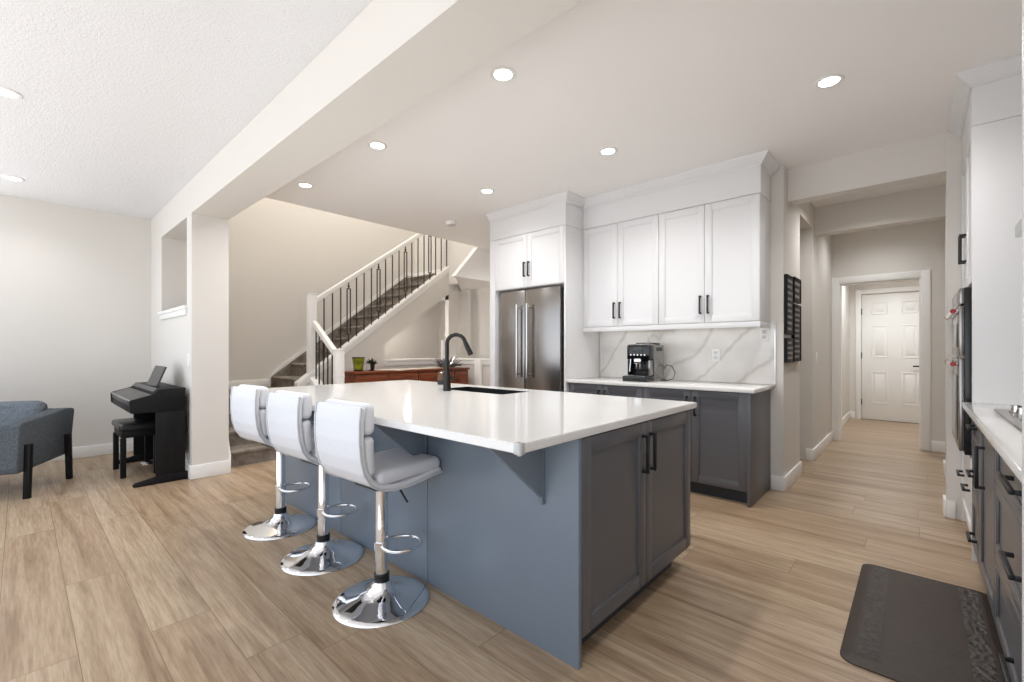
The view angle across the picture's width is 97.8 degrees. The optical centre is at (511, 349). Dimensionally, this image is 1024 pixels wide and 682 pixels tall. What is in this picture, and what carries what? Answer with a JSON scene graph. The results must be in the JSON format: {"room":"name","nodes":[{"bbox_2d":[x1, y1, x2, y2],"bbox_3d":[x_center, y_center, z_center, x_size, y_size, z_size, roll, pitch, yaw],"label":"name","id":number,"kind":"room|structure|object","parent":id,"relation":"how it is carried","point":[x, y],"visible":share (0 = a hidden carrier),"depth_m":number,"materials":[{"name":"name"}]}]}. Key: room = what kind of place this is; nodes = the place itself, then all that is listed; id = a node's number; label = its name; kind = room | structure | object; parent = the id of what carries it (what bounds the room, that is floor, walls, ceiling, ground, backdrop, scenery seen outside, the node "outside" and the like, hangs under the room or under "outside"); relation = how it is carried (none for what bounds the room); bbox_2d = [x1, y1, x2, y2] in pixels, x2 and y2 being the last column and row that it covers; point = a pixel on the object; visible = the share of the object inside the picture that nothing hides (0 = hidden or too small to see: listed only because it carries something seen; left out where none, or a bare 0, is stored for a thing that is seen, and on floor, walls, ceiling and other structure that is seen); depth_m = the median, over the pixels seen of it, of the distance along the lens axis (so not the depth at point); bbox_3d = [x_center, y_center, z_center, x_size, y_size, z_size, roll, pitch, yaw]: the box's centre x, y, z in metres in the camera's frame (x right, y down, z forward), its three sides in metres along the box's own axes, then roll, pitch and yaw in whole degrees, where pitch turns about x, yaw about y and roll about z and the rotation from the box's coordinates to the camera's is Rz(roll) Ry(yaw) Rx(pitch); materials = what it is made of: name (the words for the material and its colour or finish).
{"room":"kitchen","nodes":[
{"label":"kitchen","id":0,"kind":"room"},
{"bbox_2d":[151,180,228,465],"bbox_3d":[-3.565,-1.450,4.880,1.900,5.300,0.300,0,0,42],"label":"wall","id":1,"kind":"structure","parent":0,"point":[190,251],"depth_m":4.28,"materials":[{"name":"white paint"}]},
{"bbox_2d":[158,305,187,319],"bbox_3d":[-3.413,-0.375,4.743,1.190,0.090,0.360,0,0,42],"label":"trim","id":2,"kind":"structure","parent":1,"relation":"attached to","point":[181,310],"depth_m":4.52,"materials":[{"name":"white wood"}]},
{"bbox_2d":[187,354,189,365],"bbox_3d":[-3.038,0.100,4.192,0.072,0.116,0.011,0,0,42],"label":"light switch","id":3,"kind":"object","parent":1,"relation":"attached to","point":[188,355],"visible":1,"depth_m":4.18,"materials":[{"name":"white plastic"}]},
{"bbox_2d":[185,460,230,479],"bbox_3d":[-3.553,1.137,4.870,1.900,0.125,0.332,0,0,42],"label":"baseboard","id":4,"kind":"structure","parent":1,"relation":"attached to","point":[221,467],"depth_m":4.21,"materials":[{"name":"white wood"}]},
{"bbox_2d":[0,194,438,447],"bbox_3d":[-3.401,-1.450,6.586,0.150,5.300,6.020,0,0,42],"label":"wall","id":5,"kind":"structure","parent":0,"point":[75,282],"depth_m":5.23,"materials":[{"name":"white paint"}]},
{"bbox_2d":[45,441,132,462],"bbox_3d":[-4.863,1.137,4.852,0.016,0.125,1.487,0,0,42],"label":"baseboard","id":6,"kind":"structure","parent":5,"relation":"attached to","point":[100,449],"depth_m":5.02,"materials":[{"name":"white wood"}]},
{"bbox_2d":[415,232,489,385],"bbox_3d":[-0.236,-1.450,7.305,3.570,5.300,0.700,0,0,42],"label":"wall","id":7,"kind":"structure","parent":0,"point":[473,305],"depth_m":7.85,"materials":[{"name":"white paint"}]},
{"bbox_2d":[451,247,489,290],"bbox_3d":[-0.879,-1.320,7.352,1.215,0.500,1.193,0,0,42],"label":"wall","id":8,"kind":"structure","parent":0,"point":[473,273],"depth_m":6.88,"materials":[{"name":"white paint"}]},
{"bbox_2d":[0,418,985,681],"bbox_3d":[1.259,1.260,4.935,9.170,0.120,11.000,0,0,42],"label":"floor","id":9,"kind":"structure","parent":0,"point":[103,578],"depth_m":2.26,"materials":[{"name":"brown wood"}]},
{"bbox_2d":[0,401,73,498],"bbox_3d":[-4.735,0.829,3.634,1.565,0.742,0.807,0,0,-21],"label":"armchair","id":10,"kind":"object","parent":9,"relation":"on","point":[32,434],"visible":1,"depth_m":3.81,"materials":[{"name":"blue fabric"}]},
{"bbox_2d":[0,401,47,425],"bbox_3d":[-4.547,0.598,3.919,0.678,0.280,0.196,0,0,-21],"label":"cushion","id":11,"kind":"object","parent":10,"relation":"on","point":[9,410],"depth_m":3.93,"materials":[{"name":"grey fabric"}]},
{"bbox_2d":[112,416,154,478],"bbox_3d":[-3.721,0.950,4.418,0.530,0.500,0.310,0,0,42],"label":"piano bench","id":12,"kind":"object","parent":9,"relation":"on","point":[124,428],"visible":0.73,"depth_m":4.30,"materials":[{"name":"black wood"}]},
{"bbox_2d":[110,382,186,487],"bbox_3d":[-3.597,0.773,4.399,1.208,0.849,0.413,0,0,42],"label":"digital piano","id":13,"kind":"object","parent":9,"relation":"on","point":[165,403],"visible":0.91,"depth_m":4.07,"materials":[{"name":"black wood"}]},
{"bbox_2d":[146,365,166,386],"bbox_3d":[-3.453,0.253,4.334,0.466,0.187,0.091,0,0,42],"label":"sheet music","id":14,"kind":"object","parent":13,"relation":"on","point":[158,372],"visible":1,"depth_m":4.29,"materials":[{"name":"grey paper"}]},
{"bbox_2d":[230,384,316,540],"bbox_3d":[-1.570,0.715,3.015,0.448,0.970,0.468,0,0,37],"label":"bar stool","id":15,"kind":"object","parent":9,"relation":"on","point":[248,418],"visible":0.75,"depth_m":2.90,"materials":[{"name":"white leather"}]},
{"bbox_2d":[266,390,363,575],"bbox_3d":[-1.096,0.715,2.578,0.448,0.970,0.468,0,0,38],"label":"bar stool","id":16,"kind":"object","parent":9,"relation":"on","point":[289,433],"visible":0.88,"depth_m":2.46,"materials":[{"name":"white leather"}]},
{"bbox_2d":[229,233,457,466],"bbox_3d":[-2.203,-0.650,6.381,1.897,3.700,3.752,0,0,42],"label":"staircase","id":17,"kind":"structure","parent":9,"relation":"on","point":[324,360],"depth_m":6.64,"materials":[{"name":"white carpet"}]},
{"bbox_2d":[314,399,441,628],"bbox_3d":[-0.628,0.715,2.134,0.448,0.970,0.468,0,0,38],"label":"bar stool","id":18,"kind":"object","parent":9,"relation":"on","point":[343,449],"visible":1,"depth_m":2.03,"materials":[{"name":"white leather"}]},
{"bbox_2d":[344,367,469,383],"bbox_3d":[-1.483,0.743,6.506,0.476,0.915,1.960,0,0,42],"label":"sideboard","id":19,"kind":"object","parent":9,"relation":"on","point":[461,373],"visible":0.21,"depth_m":6.20,"materials":[{"name":"brown wood"}]},
{"bbox_2d":[352,357,364,370],"bbox_3d":[-2.034,0.193,5.912,0.166,0.184,0.166,0,0,42],"label":"candle holder","id":20,"kind":"object","parent":19,"relation":"on","point":[358,362],"visible":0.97,"depth_m":5.86,"materials":[{"name":"green glass"}]},
{"bbox_2d":[364,358,377,370],"bbox_3d":[-1.908,0.197,6.030,0.170,0.176,0.195,0,0,42],"label":"potted plant","id":21,"kind":"object","parent":19,"relation":"on","point":[370,364],"visible":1,"depth_m":6.00,"materials":[{"name":"green plant"}]},
{"bbox_2d":[375,367,436,370],"bbox_3d":[-1.494,0.282,6.529,0.250,0.006,1.060,0,0,42],"label":"table runner","id":22,"kind":"object","parent":19,"relation":"on","point":[429,367],"visible":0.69,"depth_m":6.58,"materials":[{"name":"beige fabric"}]},
{"bbox_2d":[428,340,464,366],"bbox_3d":[-1.007,0.066,7.026,0.638,0.422,0.409,0,0,-23],"label":"centrepiece","id":23,"kind":"object","parent":19,"relation":"on","point":[442,363],"visible":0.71,"depth_m":6.94,"materials":[{"name":"silver metal"}]},
{"bbox_2d":[441,340,444,360],"bbox_3d":[-1.076,0.064,6.967,0.064,0.418,0.064,0,0,42],"label":"candle","id":24,"kind":"object","parent":23,"relation":"on","point":[442,341],"depth_m":6.94,"materials":[{"name":"white wax"}]},
{"bbox_2d":[264,407,689,669],"bbox_3d":[-0.472,0.766,2.896,2.787,0.868,1.454,0,0,42],"label":"kitchen island","id":25,"kind":"object","parent":9,"relation":"on","point":[549,544],"visible":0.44,"depth_m":1.99,"materials":[{"name":"blue painted wood"}]},
{"bbox_2d":[268,380,696,455],"bbox_3d":[-0.505,0.316,2.917,2.830,0.040,1.540,0,0,42],"label":"island countertop","id":26,"kind":"structure","parent":25,"relation":"on","point":[539,419],"depth_m":2.20,"materials":[{"name":"white stone"}]},
{"bbox_2d":[437,371,443,384],"bbox_3d":[-0.596,0.243,3.837,0.092,0.112,0.092,0,0,42],"label":"glass jar","id":27,"kind":"object","parent":26,"relation":"on","point":[440,373],"visible":0.59,"depth_m":3.80,"materials":[{"name":"brown"}]},
{"bbox_2d":[443,333,472,390],"bbox_3d":[-0.392,0.089,3.248,0.221,0.422,0.062,0,0,-3],"label":"kitchen faucet","id":28,"kind":"object","parent":26,"relation":"on","point":[447,380],"visible":1,"depth_m":3.23,"materials":[{"name":"black metal"}]},
{"bbox_2d":[451,387,527,394],"bbox_3d":[-0.213,0.423,3.313,0.662,0.244,0.292,0,0,42],"label":"sink","id":29,"kind":"object","parent":26,"relation":"in","point":[470,389],"visible":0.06,"depth_m":3.48,"materials":[{"name":"black metal"}]},
{"bbox_2d":[499,285,563,391],"bbox_3d":[0.340,0.269,5.073,0.873,1.862,0.632,0,0,42],"label":"refrigerator","id":30,"kind":"object","parent":9,"relation":"on","point":[531,321],"visible":0.44,"depth_m":4.82,"materials":[{"name":"silver metal"}]},
{"bbox_2d":[490,202,599,391],"bbox_3d":[0.349,-0.160,5.086,1.079,2.720,0.687,0,0,42],"label":"surround","id":31,"kind":"object","parent":9,"relation":"on","point":[543,247],"visible":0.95,"depth_m":4.72,"materials":[{"name":"white wood"}]},
{"bbox_2d":[569,383,642,397],"bbox_3d":[1.063,0.766,4.467,0.799,0.868,0.642,0,0,42],"label":"base cabinet","id":32,"kind":"object","parent":9,"relation":"on","point":[599,389],"visible":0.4,"depth_m":4.22,"materials":[{"name":"grey wood"}]},
{"bbox_2d":[643,387,769,507],"bbox_3d":[1.685,0.766,3.902,0.877,0.868,0.642,0,0,42],"label":"base cabinet","id":33,"kind":"object","parent":9,"relation":"on","point":[730,431],"visible":0.69,"depth_m":3.58,"materials":[{"name":"grey painted wood"}]},
{"bbox_2d":[567,377,774,392],"bbox_3d":[1.400,0.315,4.162,1.712,0.030,0.644,0,0,42],"label":"countertop","id":34,"kind":"structure","parent":33,"relation":"on","point":[672,384],"depth_m":3.85,"materials":[{"name":"white stone"}]},
{"bbox_2d":[622,343,675,381],"bbox_3d":[1.324,0.117,4.278,0.359,0.365,0.434,0,0,42],"label":"coffee machine","id":35,"kind":"object","parent":34,"relation":"on","point":[645,360],"visible":1,"depth_m":4.24,"materials":[{"name":"silver metal"}]},
{"bbox_2d":[622,375,654,381],"bbox_3d":[1.197,0.272,4.227,0.240,0.055,0.189,0,0,42],"label":"drip tray","id":36,"kind":"object","parent":35,"relation":"on","point":[634,378],"depth_m":4.16,"materials":[{"name":"silver metal"}]},
{"bbox_2d":[840,564,1004,681],"bbox_3d":[1.802,1.190,1.957,0.493,0.019,1.060,0,0,42],"label":"kitchen mat","id":37,"kind":"object","parent":9,"relation":"on","point":[901,626],"visible":0.94,"depth_m":1.88,"materials":[{"name":"brown plastic"}]},
{"bbox_2d":[966,420,979,568],"bbox_3d":[2.679,0.767,2.177,0.655,0.866,0.425,0,0,42],"label":"base cabinet","id":38,"kind":"object","parent":9,"relation":"on","point":[975,533],"visible":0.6,"depth_m":2.38,"materials":[{"name":"grey wood"}]},
{"bbox_2d":[974,430,994,621],"bbox_3d":[2.341,0.767,1.804,0.655,0.866,0.579,0,0,42],"label":"base cabinet","id":39,"kind":"object","parent":9,"relation":"on","point":[987,451],"visible":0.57,"depth_m":2.04,"materials":[{"name":"grey painted wood"},{"name":"black metal"}]},
{"bbox_2d":[956,74,1021,561],"bbox_3d":[3.103,-0.155,2.643,0.654,2.710,0.825,0,0,42],"label":"oven tower","id":40,"kind":"object","parent":9,"relation":"on","point":[989,250],"visible":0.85,"depth_m":2.48,"materials":[{"name":"white wood"}]},
{"bbox_2d":[944,287,971,455],"bbox_3d":[2.861,0.125,2.863,0.105,0.970,0.735,0,0,42],"label":"wall oven","id":41,"kind":"object","parent":40,"relation":"in","point":[960,313],"visible":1,"depth_m":2.60,"materials":[{"name":"silver metal"}]},
{"bbox_2d":[995,450,1021,681],"bbox_3d":[1.803,0.767,1.212,0.655,0.866,1.019,0,0,42],"label":"base cabinet","id":42,"kind":"object","parent":9,"relation":"on","point":[1008,488],"visible":0.89,"depth_m":1.50,"materials":[{"name":"grey painted wood"},{"name":"black metal"}]},
{"bbox_2d":[962,402,1021,482],"bbox_3d":[2.142,0.316,1.587,0.659,0.032,2.028,0,0,42],"label":"countertop","id":43,"kind":"structure","parent":42,"relation":"on","point":[1003,436],"depth_m":1.64,"materials":[{"name":"white stone"}]},
{"bbox_2d":[994,404,1021,432],"bbox_3d":[2.246,0.274,1.689,0.505,0.052,0.880,0,0,42],"label":"gas cooktop","id":44,"kind":"object","parent":43,"relation":"in","point":[1013,416],"visible":0.77,"depth_m":1.92,"materials":[{"name":"silver metal"}]},
{"bbox_2d":[1022,0,1023,681],"bbox_3d":[1.260,-0.030,0.644,0.696,2.460,0.547,0,0,42],"label":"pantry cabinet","id":45,"kind":"object","parent":9,"relation":"on","point":[1022,0],"visible":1,"depth_m":1.05,"materials":[{"name":"white"}]},
{"bbox_2d":[0,0,1021,249],"bbox_3d":[1.259,-1.720,4.935,9.170,0.300,11.000,0,0,42],"label":"ceiling","id":46,"kind":"structure","parent":0,"point":[674,86],"depth_m":2.78,"materials":[{"name":"white paint"}]},
{"bbox_2d":[0,86,22,99],"bbox_3d":[-3.091,-1.566,2.723,0.150,0.006,0.150,0,0,42],"label":"recessed light","id":47,"kind":"object","parent":46,"relation":"in","point":[4,92],"visible":1,"depth_m":2.74,"materials":[{"name":"white plastic"}]},
{"bbox_2d":[1,175,24,181],"bbox_3d":[-4.567,-1.566,4.088,0.150,0.006,0.150,0,0,42],"label":"recessed light","id":48,"kind":"object","parent":46,"relation":"in","point":[13,178],"visible":1,"depth_m":4.08,"materials":[{"name":"white plastic"}]},
{"bbox_2d":[297,182,313,187],"bbox_3d":[-1.973,-1.566,4.263,0.150,0.006,0.150,0,0,42],"label":"recessed light","id":49,"kind":"object","parent":46,"relation":"in","point":[300,184],"visible":1,"depth_m":4.26,"materials":[{"name":"white plastic"}]},
{"bbox_2d":[367,141,386,149],"bbox_3d":[-1.034,-1.566,3.431,0.150,0.006,0.150,0,0,42],"label":"recessed light","id":50,"kind":"object","parent":46,"relation":"in","point":[377,145],"visible":1,"depth_m":3.43,"materials":[{"name":"white plastic"}]},
{"bbox_2d":[192,0,580,219],"bbox_3d":[-0.707,-1.417,2.286,5.820,0.304,0.300,0,0,42],"label":"ceiling beam","id":51,"kind":"structure","parent":46,"relation":"attached to","point":[393,55],"depth_m":2.22,"materials":[{"name":"white paint"}]},
{"bbox_2d":[446,220,456,226],"bbox_3d":[-0.749,-1.548,5.497,0.132,0.044,0.132,0,0,42],"label":"smoke detector","id":52,"kind":"object","parent":46,"relation":"attached to","point":[449,223],"visible":1,"depth_m":5.45,"materials":[{"name":"white plastic"}]},
{"bbox_2d":[479,188,494,193],"bbox_3d":[-0.248,-1.566,4.423,0.150,0.006,0.150,0,0,42],"label":"recessed light","id":53,"kind":"object","parent":46,"relation":"in","point":[485,190],"visible":1,"depth_m":4.42,"materials":[{"name":"white plastic"}]},
{"bbox_2d":[490,66,515,82],"bbox_3d":[-0.051,-1.566,2.545,0.150,0.006,0.150,0,0,42],"label":"recessed light","id":54,"kind":"object","parent":46,"relation":"in","point":[503,74],"visible":1,"depth_m":2.54,"materials":[{"name":"white plastic"}]},
{"bbox_2d":[598,147,617,155],"bbox_3d":[0.759,-1.566,3.532,0.150,0.006,0.150,0,0,42],"label":"recessed light","id":55,"kind":"object","parent":46,"relation":"in","point":[606,151],"visible":1,"depth_m":3.53,"materials":[{"name":"white plastic"}]},
{"bbox_2d":[814,73,844,88],"bbox_3d":[1.854,-1.566,2.612,0.150,0.006,0.150,0,0,42],"label":"recessed light","id":56,"kind":"object","parent":46,"relation":"in","point":[831,80],"visible":1,"depth_m":2.61,"materials":[{"name":"white plastic"}]},
{"bbox_2d":[787,133,945,204],"bbox_3d":[2.818,-1.430,3.614,0.994,0.280,0.140,0,0,42],"label":"beam","id":57,"kind":"structure","parent":46,"relation":"attached to","point":[922,159],"depth_m":3.52,"materials":[{"name":"white paint"}]},
{"bbox_2d":[815,184,945,236],"bbox_3d":[3.780,-1.420,4.639,1.040,0.300,0.150,0,0,42],"label":"beam","id":58,"kind":"structure","parent":46,"relation":"attached to","point":[926,204],"depth_m":4.55,"materials":[{"name":"white paint"}]},
{"bbox_2d":[600,164,799,488],"bbox_3d":[1.473,-0.185,5.000,2.860,2.770,0.716,0,0,42],"label":"wall","id":59,"kind":"structure","parent":0,"point":[744,358],"depth_m":4.01,"materials":[{"name":"stone"}]},
{"bbox_2d":[583,215,659,327],"bbox_3d":[1.162,-0.749,4.557,0.828,1.033,0.377,0,0,42],"label":"upper cabinet","id":60,"kind":"object","parent":59,"relation":"attached to","point":[621,260],"visible":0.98,"depth_m":4.42,"materials":[{"name":"white wood"}]},
{"bbox_2d":[486,149,778,221],"bbox_3d":[0.934,-1.527,4.400,2.912,0.084,0.402,0,0,32],"label":"trim","id":61,"kind":"structure","parent":59,"relation":"attached to","point":[764,158],"depth_m":4.20,"materials":[{"name":"white wood"}]},
{"bbox_2d":[659,193,769,324],"bbox_3d":[1.784,-0.749,3.992,0.848,1.033,0.377,0,0,42],"label":"upper cabinet","id":62,"kind":"object","parent":59,"relation":"attached to","point":[714,258],"visible":0.99,"depth_m":3.83,"materials":[{"name":"white wood"}]},
{"bbox_2d":[583,321,769,331],"bbox_3d":[1.489,-0.208,4.285,1.680,0.046,0.339,0,0,42],"label":"trim","id":63,"kind":"structure","parent":62,"relation":"attached to","point":[745,323],"depth_m":4.01,"materials":[{"name":"white wood"}]},
{"bbox_2d":[583,165,770,229],"bbox_3d":[1.491,-1.393,4.283,1.683,0.253,0.341,0,0,42],"label":"trim","id":64,"kind":"structure","parent":62,"relation":"attached to","point":[752,180],"depth_m":4.01,"materials":[{"name":"white wood"}]},
{"bbox_2d":[712,349,719,360],"bbox_3d":[1.886,0.051,4.135,0.072,0.116,0.009,0,0,42],"label":"wall outlet","id":65,"kind":"object","parent":59,"relation":"attached to","point":[715,352],"visible":1,"depth_m":4.13,"materials":[{"name":"white plastic"}]},
{"bbox_2d":[759,328,768,340],"bbox_3d":[2.181,-0.130,3.867,0.072,0.116,0.009,0,0,42],"label":"wall outlet","id":66,"kind":"object","parent":59,"relation":"attached to","point":[763,332],"visible":0.94,"depth_m":3.86,"materials":[{"name":"white plastic"}]},
{"bbox_2d":[774,322,775,385],"bbox_3d":[2.249,0.040,3.817,0.008,0.541,0.012,0,0,42],"label":"trim","id":67,"kind":"structure","parent":59,"relation":"attached to","point":[775,322],"depth_m":3.81,"materials":[{"name":"silver metal"}]},
{"bbox_2d":[784,274,793,334],"bbox_3d":[2.404,-0.385,3.875,0.027,0.506,0.266,0,0,42],"label":"wall sign","id":68,"kind":"object","parent":59,"relation":"attached to","point":[788,280],"visible":1,"depth_m":3.82,"materials":[{"name":"black wood"}]},
{"bbox_2d":[784,338,793,362],"bbox_3d":[2.409,0.007,3.881,0.027,0.211,0.281,0,0,42],"label":"wall sign","id":69,"kind":"object","parent":59,"relation":"attached to","point":[788,342],"visible":1,"depth_m":3.82,"materials":[{"name":"black wood"}]},
{"bbox_2d":[791,304,800,361],"bbox_3d":[2.617,-0.150,4.111,0.027,0.516,0.301,0,0,42],"label":"wall sign","id":70,"kind":"object","parent":59,"relation":"attached to","point":[797,309],"visible":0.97,"depth_m":4.11,"materials":[{"name":"black wood"}]},
{"bbox_2d":[794,276,800,303],"bbox_3d":[2.617,-0.542,4.111,0.027,0.221,0.301,0,0,42],"label":"wall sign","id":71,"kind":"object","parent":59,"relation":"attached to","point":[797,282],"visible":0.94,"depth_m":4.11,"materials":[{"name":"black wood"}]},
{"bbox_2d":[800,202,814,459],"bbox_3d":[2.148,-0.185,5.445,2.460,2.770,0.850,0,0,42],"label":"wall","id":72,"kind":"structure","parent":0,"point":[807,210],"depth_m":4.86,"materials":[{"name":"white paint"}]},
{"bbox_2d":[815,235,831,445],"bbox_3d":[3.735,-0.185,5.483,0.160,2.770,1.340,0,0,42],"label":"wall","id":73,"kind":"structure","parent":0,"point":[823,244],"depth_m":5.39,"materials":[{"name":"white paint"}]},
{"bbox_2d":[771,411,955,518],"bbox_3d":[4.697,1.137,5.237,1.785,0.125,5.411,0,0,42],"label":"baseboard","id":74,"kind":"structure","parent":73,"relation":"attached to","point":[779,483],"depth_m":4.17,"materials":[{"name":"white wood"}]},
{"bbox_2d":[842,286,849,417],"bbox_3d":[5.094,-0.185,7.031,0.150,2.770,2.540,0,0,42],"label":"wall","id":75,"kind":"structure","parent":0,"point":[845,289],"depth_m":7.37,"materials":[{"name":"white paint"}]},
{"bbox_2d":[850,280,918,418],"bbox_3d":[6.291,-0.185,7.494,1.000,2.770,0.075,0,0,42],"label":"wall","id":76,"kind":"structure","parent":0,"point":[853,288],"depth_m":7.76,"materials":[{"name":"white paint"}]},
{"bbox_2d":[832,219,944,441],"bbox_3d":[4.852,-0.185,5.455,1.850,2.770,0.120,0,0,42],"label":"wall","id":77,"kind":"structure","parent":0,"point":[915,246],"depth_m":5.37,"materials":[{"name":"white paint"}]},
{"bbox_2d":[832,270,930,450],"bbox_3d":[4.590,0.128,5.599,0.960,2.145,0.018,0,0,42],"label":"trim","id":78,"kind":"structure","parent":77,"relation":"attached to","point":[925,275],"depth_m":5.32,"materials":[{"name":"white wood"}]},
{"bbox_2d":[945,218,945,460],"bbox_3d":[4.461,-0.185,4.020,0.800,2.770,0.150,0,0,42],"label":"wall","id":79,"kind":"structure","parent":0,"point":[945,218],"depth_m":4.32,"materials":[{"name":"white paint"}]},
{"bbox_2d":[946,130,961,519],"bbox_3d":[3.472,-0.185,2.966,0.846,2.770,0.140,0,0,42],"label":"wall","id":80,"kind":"structure","parent":0,"point":[953,143],"depth_m":3.19,"materials":[{"name":"white paint"}]},
{"bbox_2d":[949,53,1021,138],"bbox_3d":[3.070,-1.528,2.629,0.684,0.082,0.890,0,0,42],"label":"trim","id":81,"kind":"structure","parent":80,"relation":"attached to","point":[1011,66],"depth_m":2.51,"materials":[{"name":"white wood"}]},
{"bbox_3d":[1.848,-0.185,0.659,0.150,2.770,5.460,0,0,42],"label":"wall","id":82,"kind":"structure","parent":0,"visible":0},
{"bbox_2d":[1015,218,1021,236],"bbox_3d":[2.290,-1.048,1.635,0.503,1.040,0.900,0,0,42],"label":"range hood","id":83,"kind":"object","parent":82,"relation":"attached to","point":[1018,228],"visible":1,"depth_m":2.06,"materials":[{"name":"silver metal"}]},
{"bbox_3d":[6.932,-0.185,6.913,0.730,2.770,0.075,0,0,42],"label":"wall","id":84,"kind":"structure","parent":0,"visible":0},
{"bbox_2d":[856,286,918,418],"bbox_3d":[6.319,0.087,7.406,0.990,2.225,0.018,0,0,42],"label":"trim","id":85,"kind":"structure","parent":84,"relation":"attached to","point":[911,288],"depth_m":7.70,"materials":[{"name":"white wood"}]},
{"bbox_2d":[861,291,918,422],"bbox_3d":[6.326,0.123,7.426,0.849,2.138,0.100,0,0,42],"label":"interior door","id":86,"kind":"structure","parent":84,"relation":"in","point":[890,321],"depth_m":7.45,"materials":[{"name":"white painted wood"},{"name":"black metal"}]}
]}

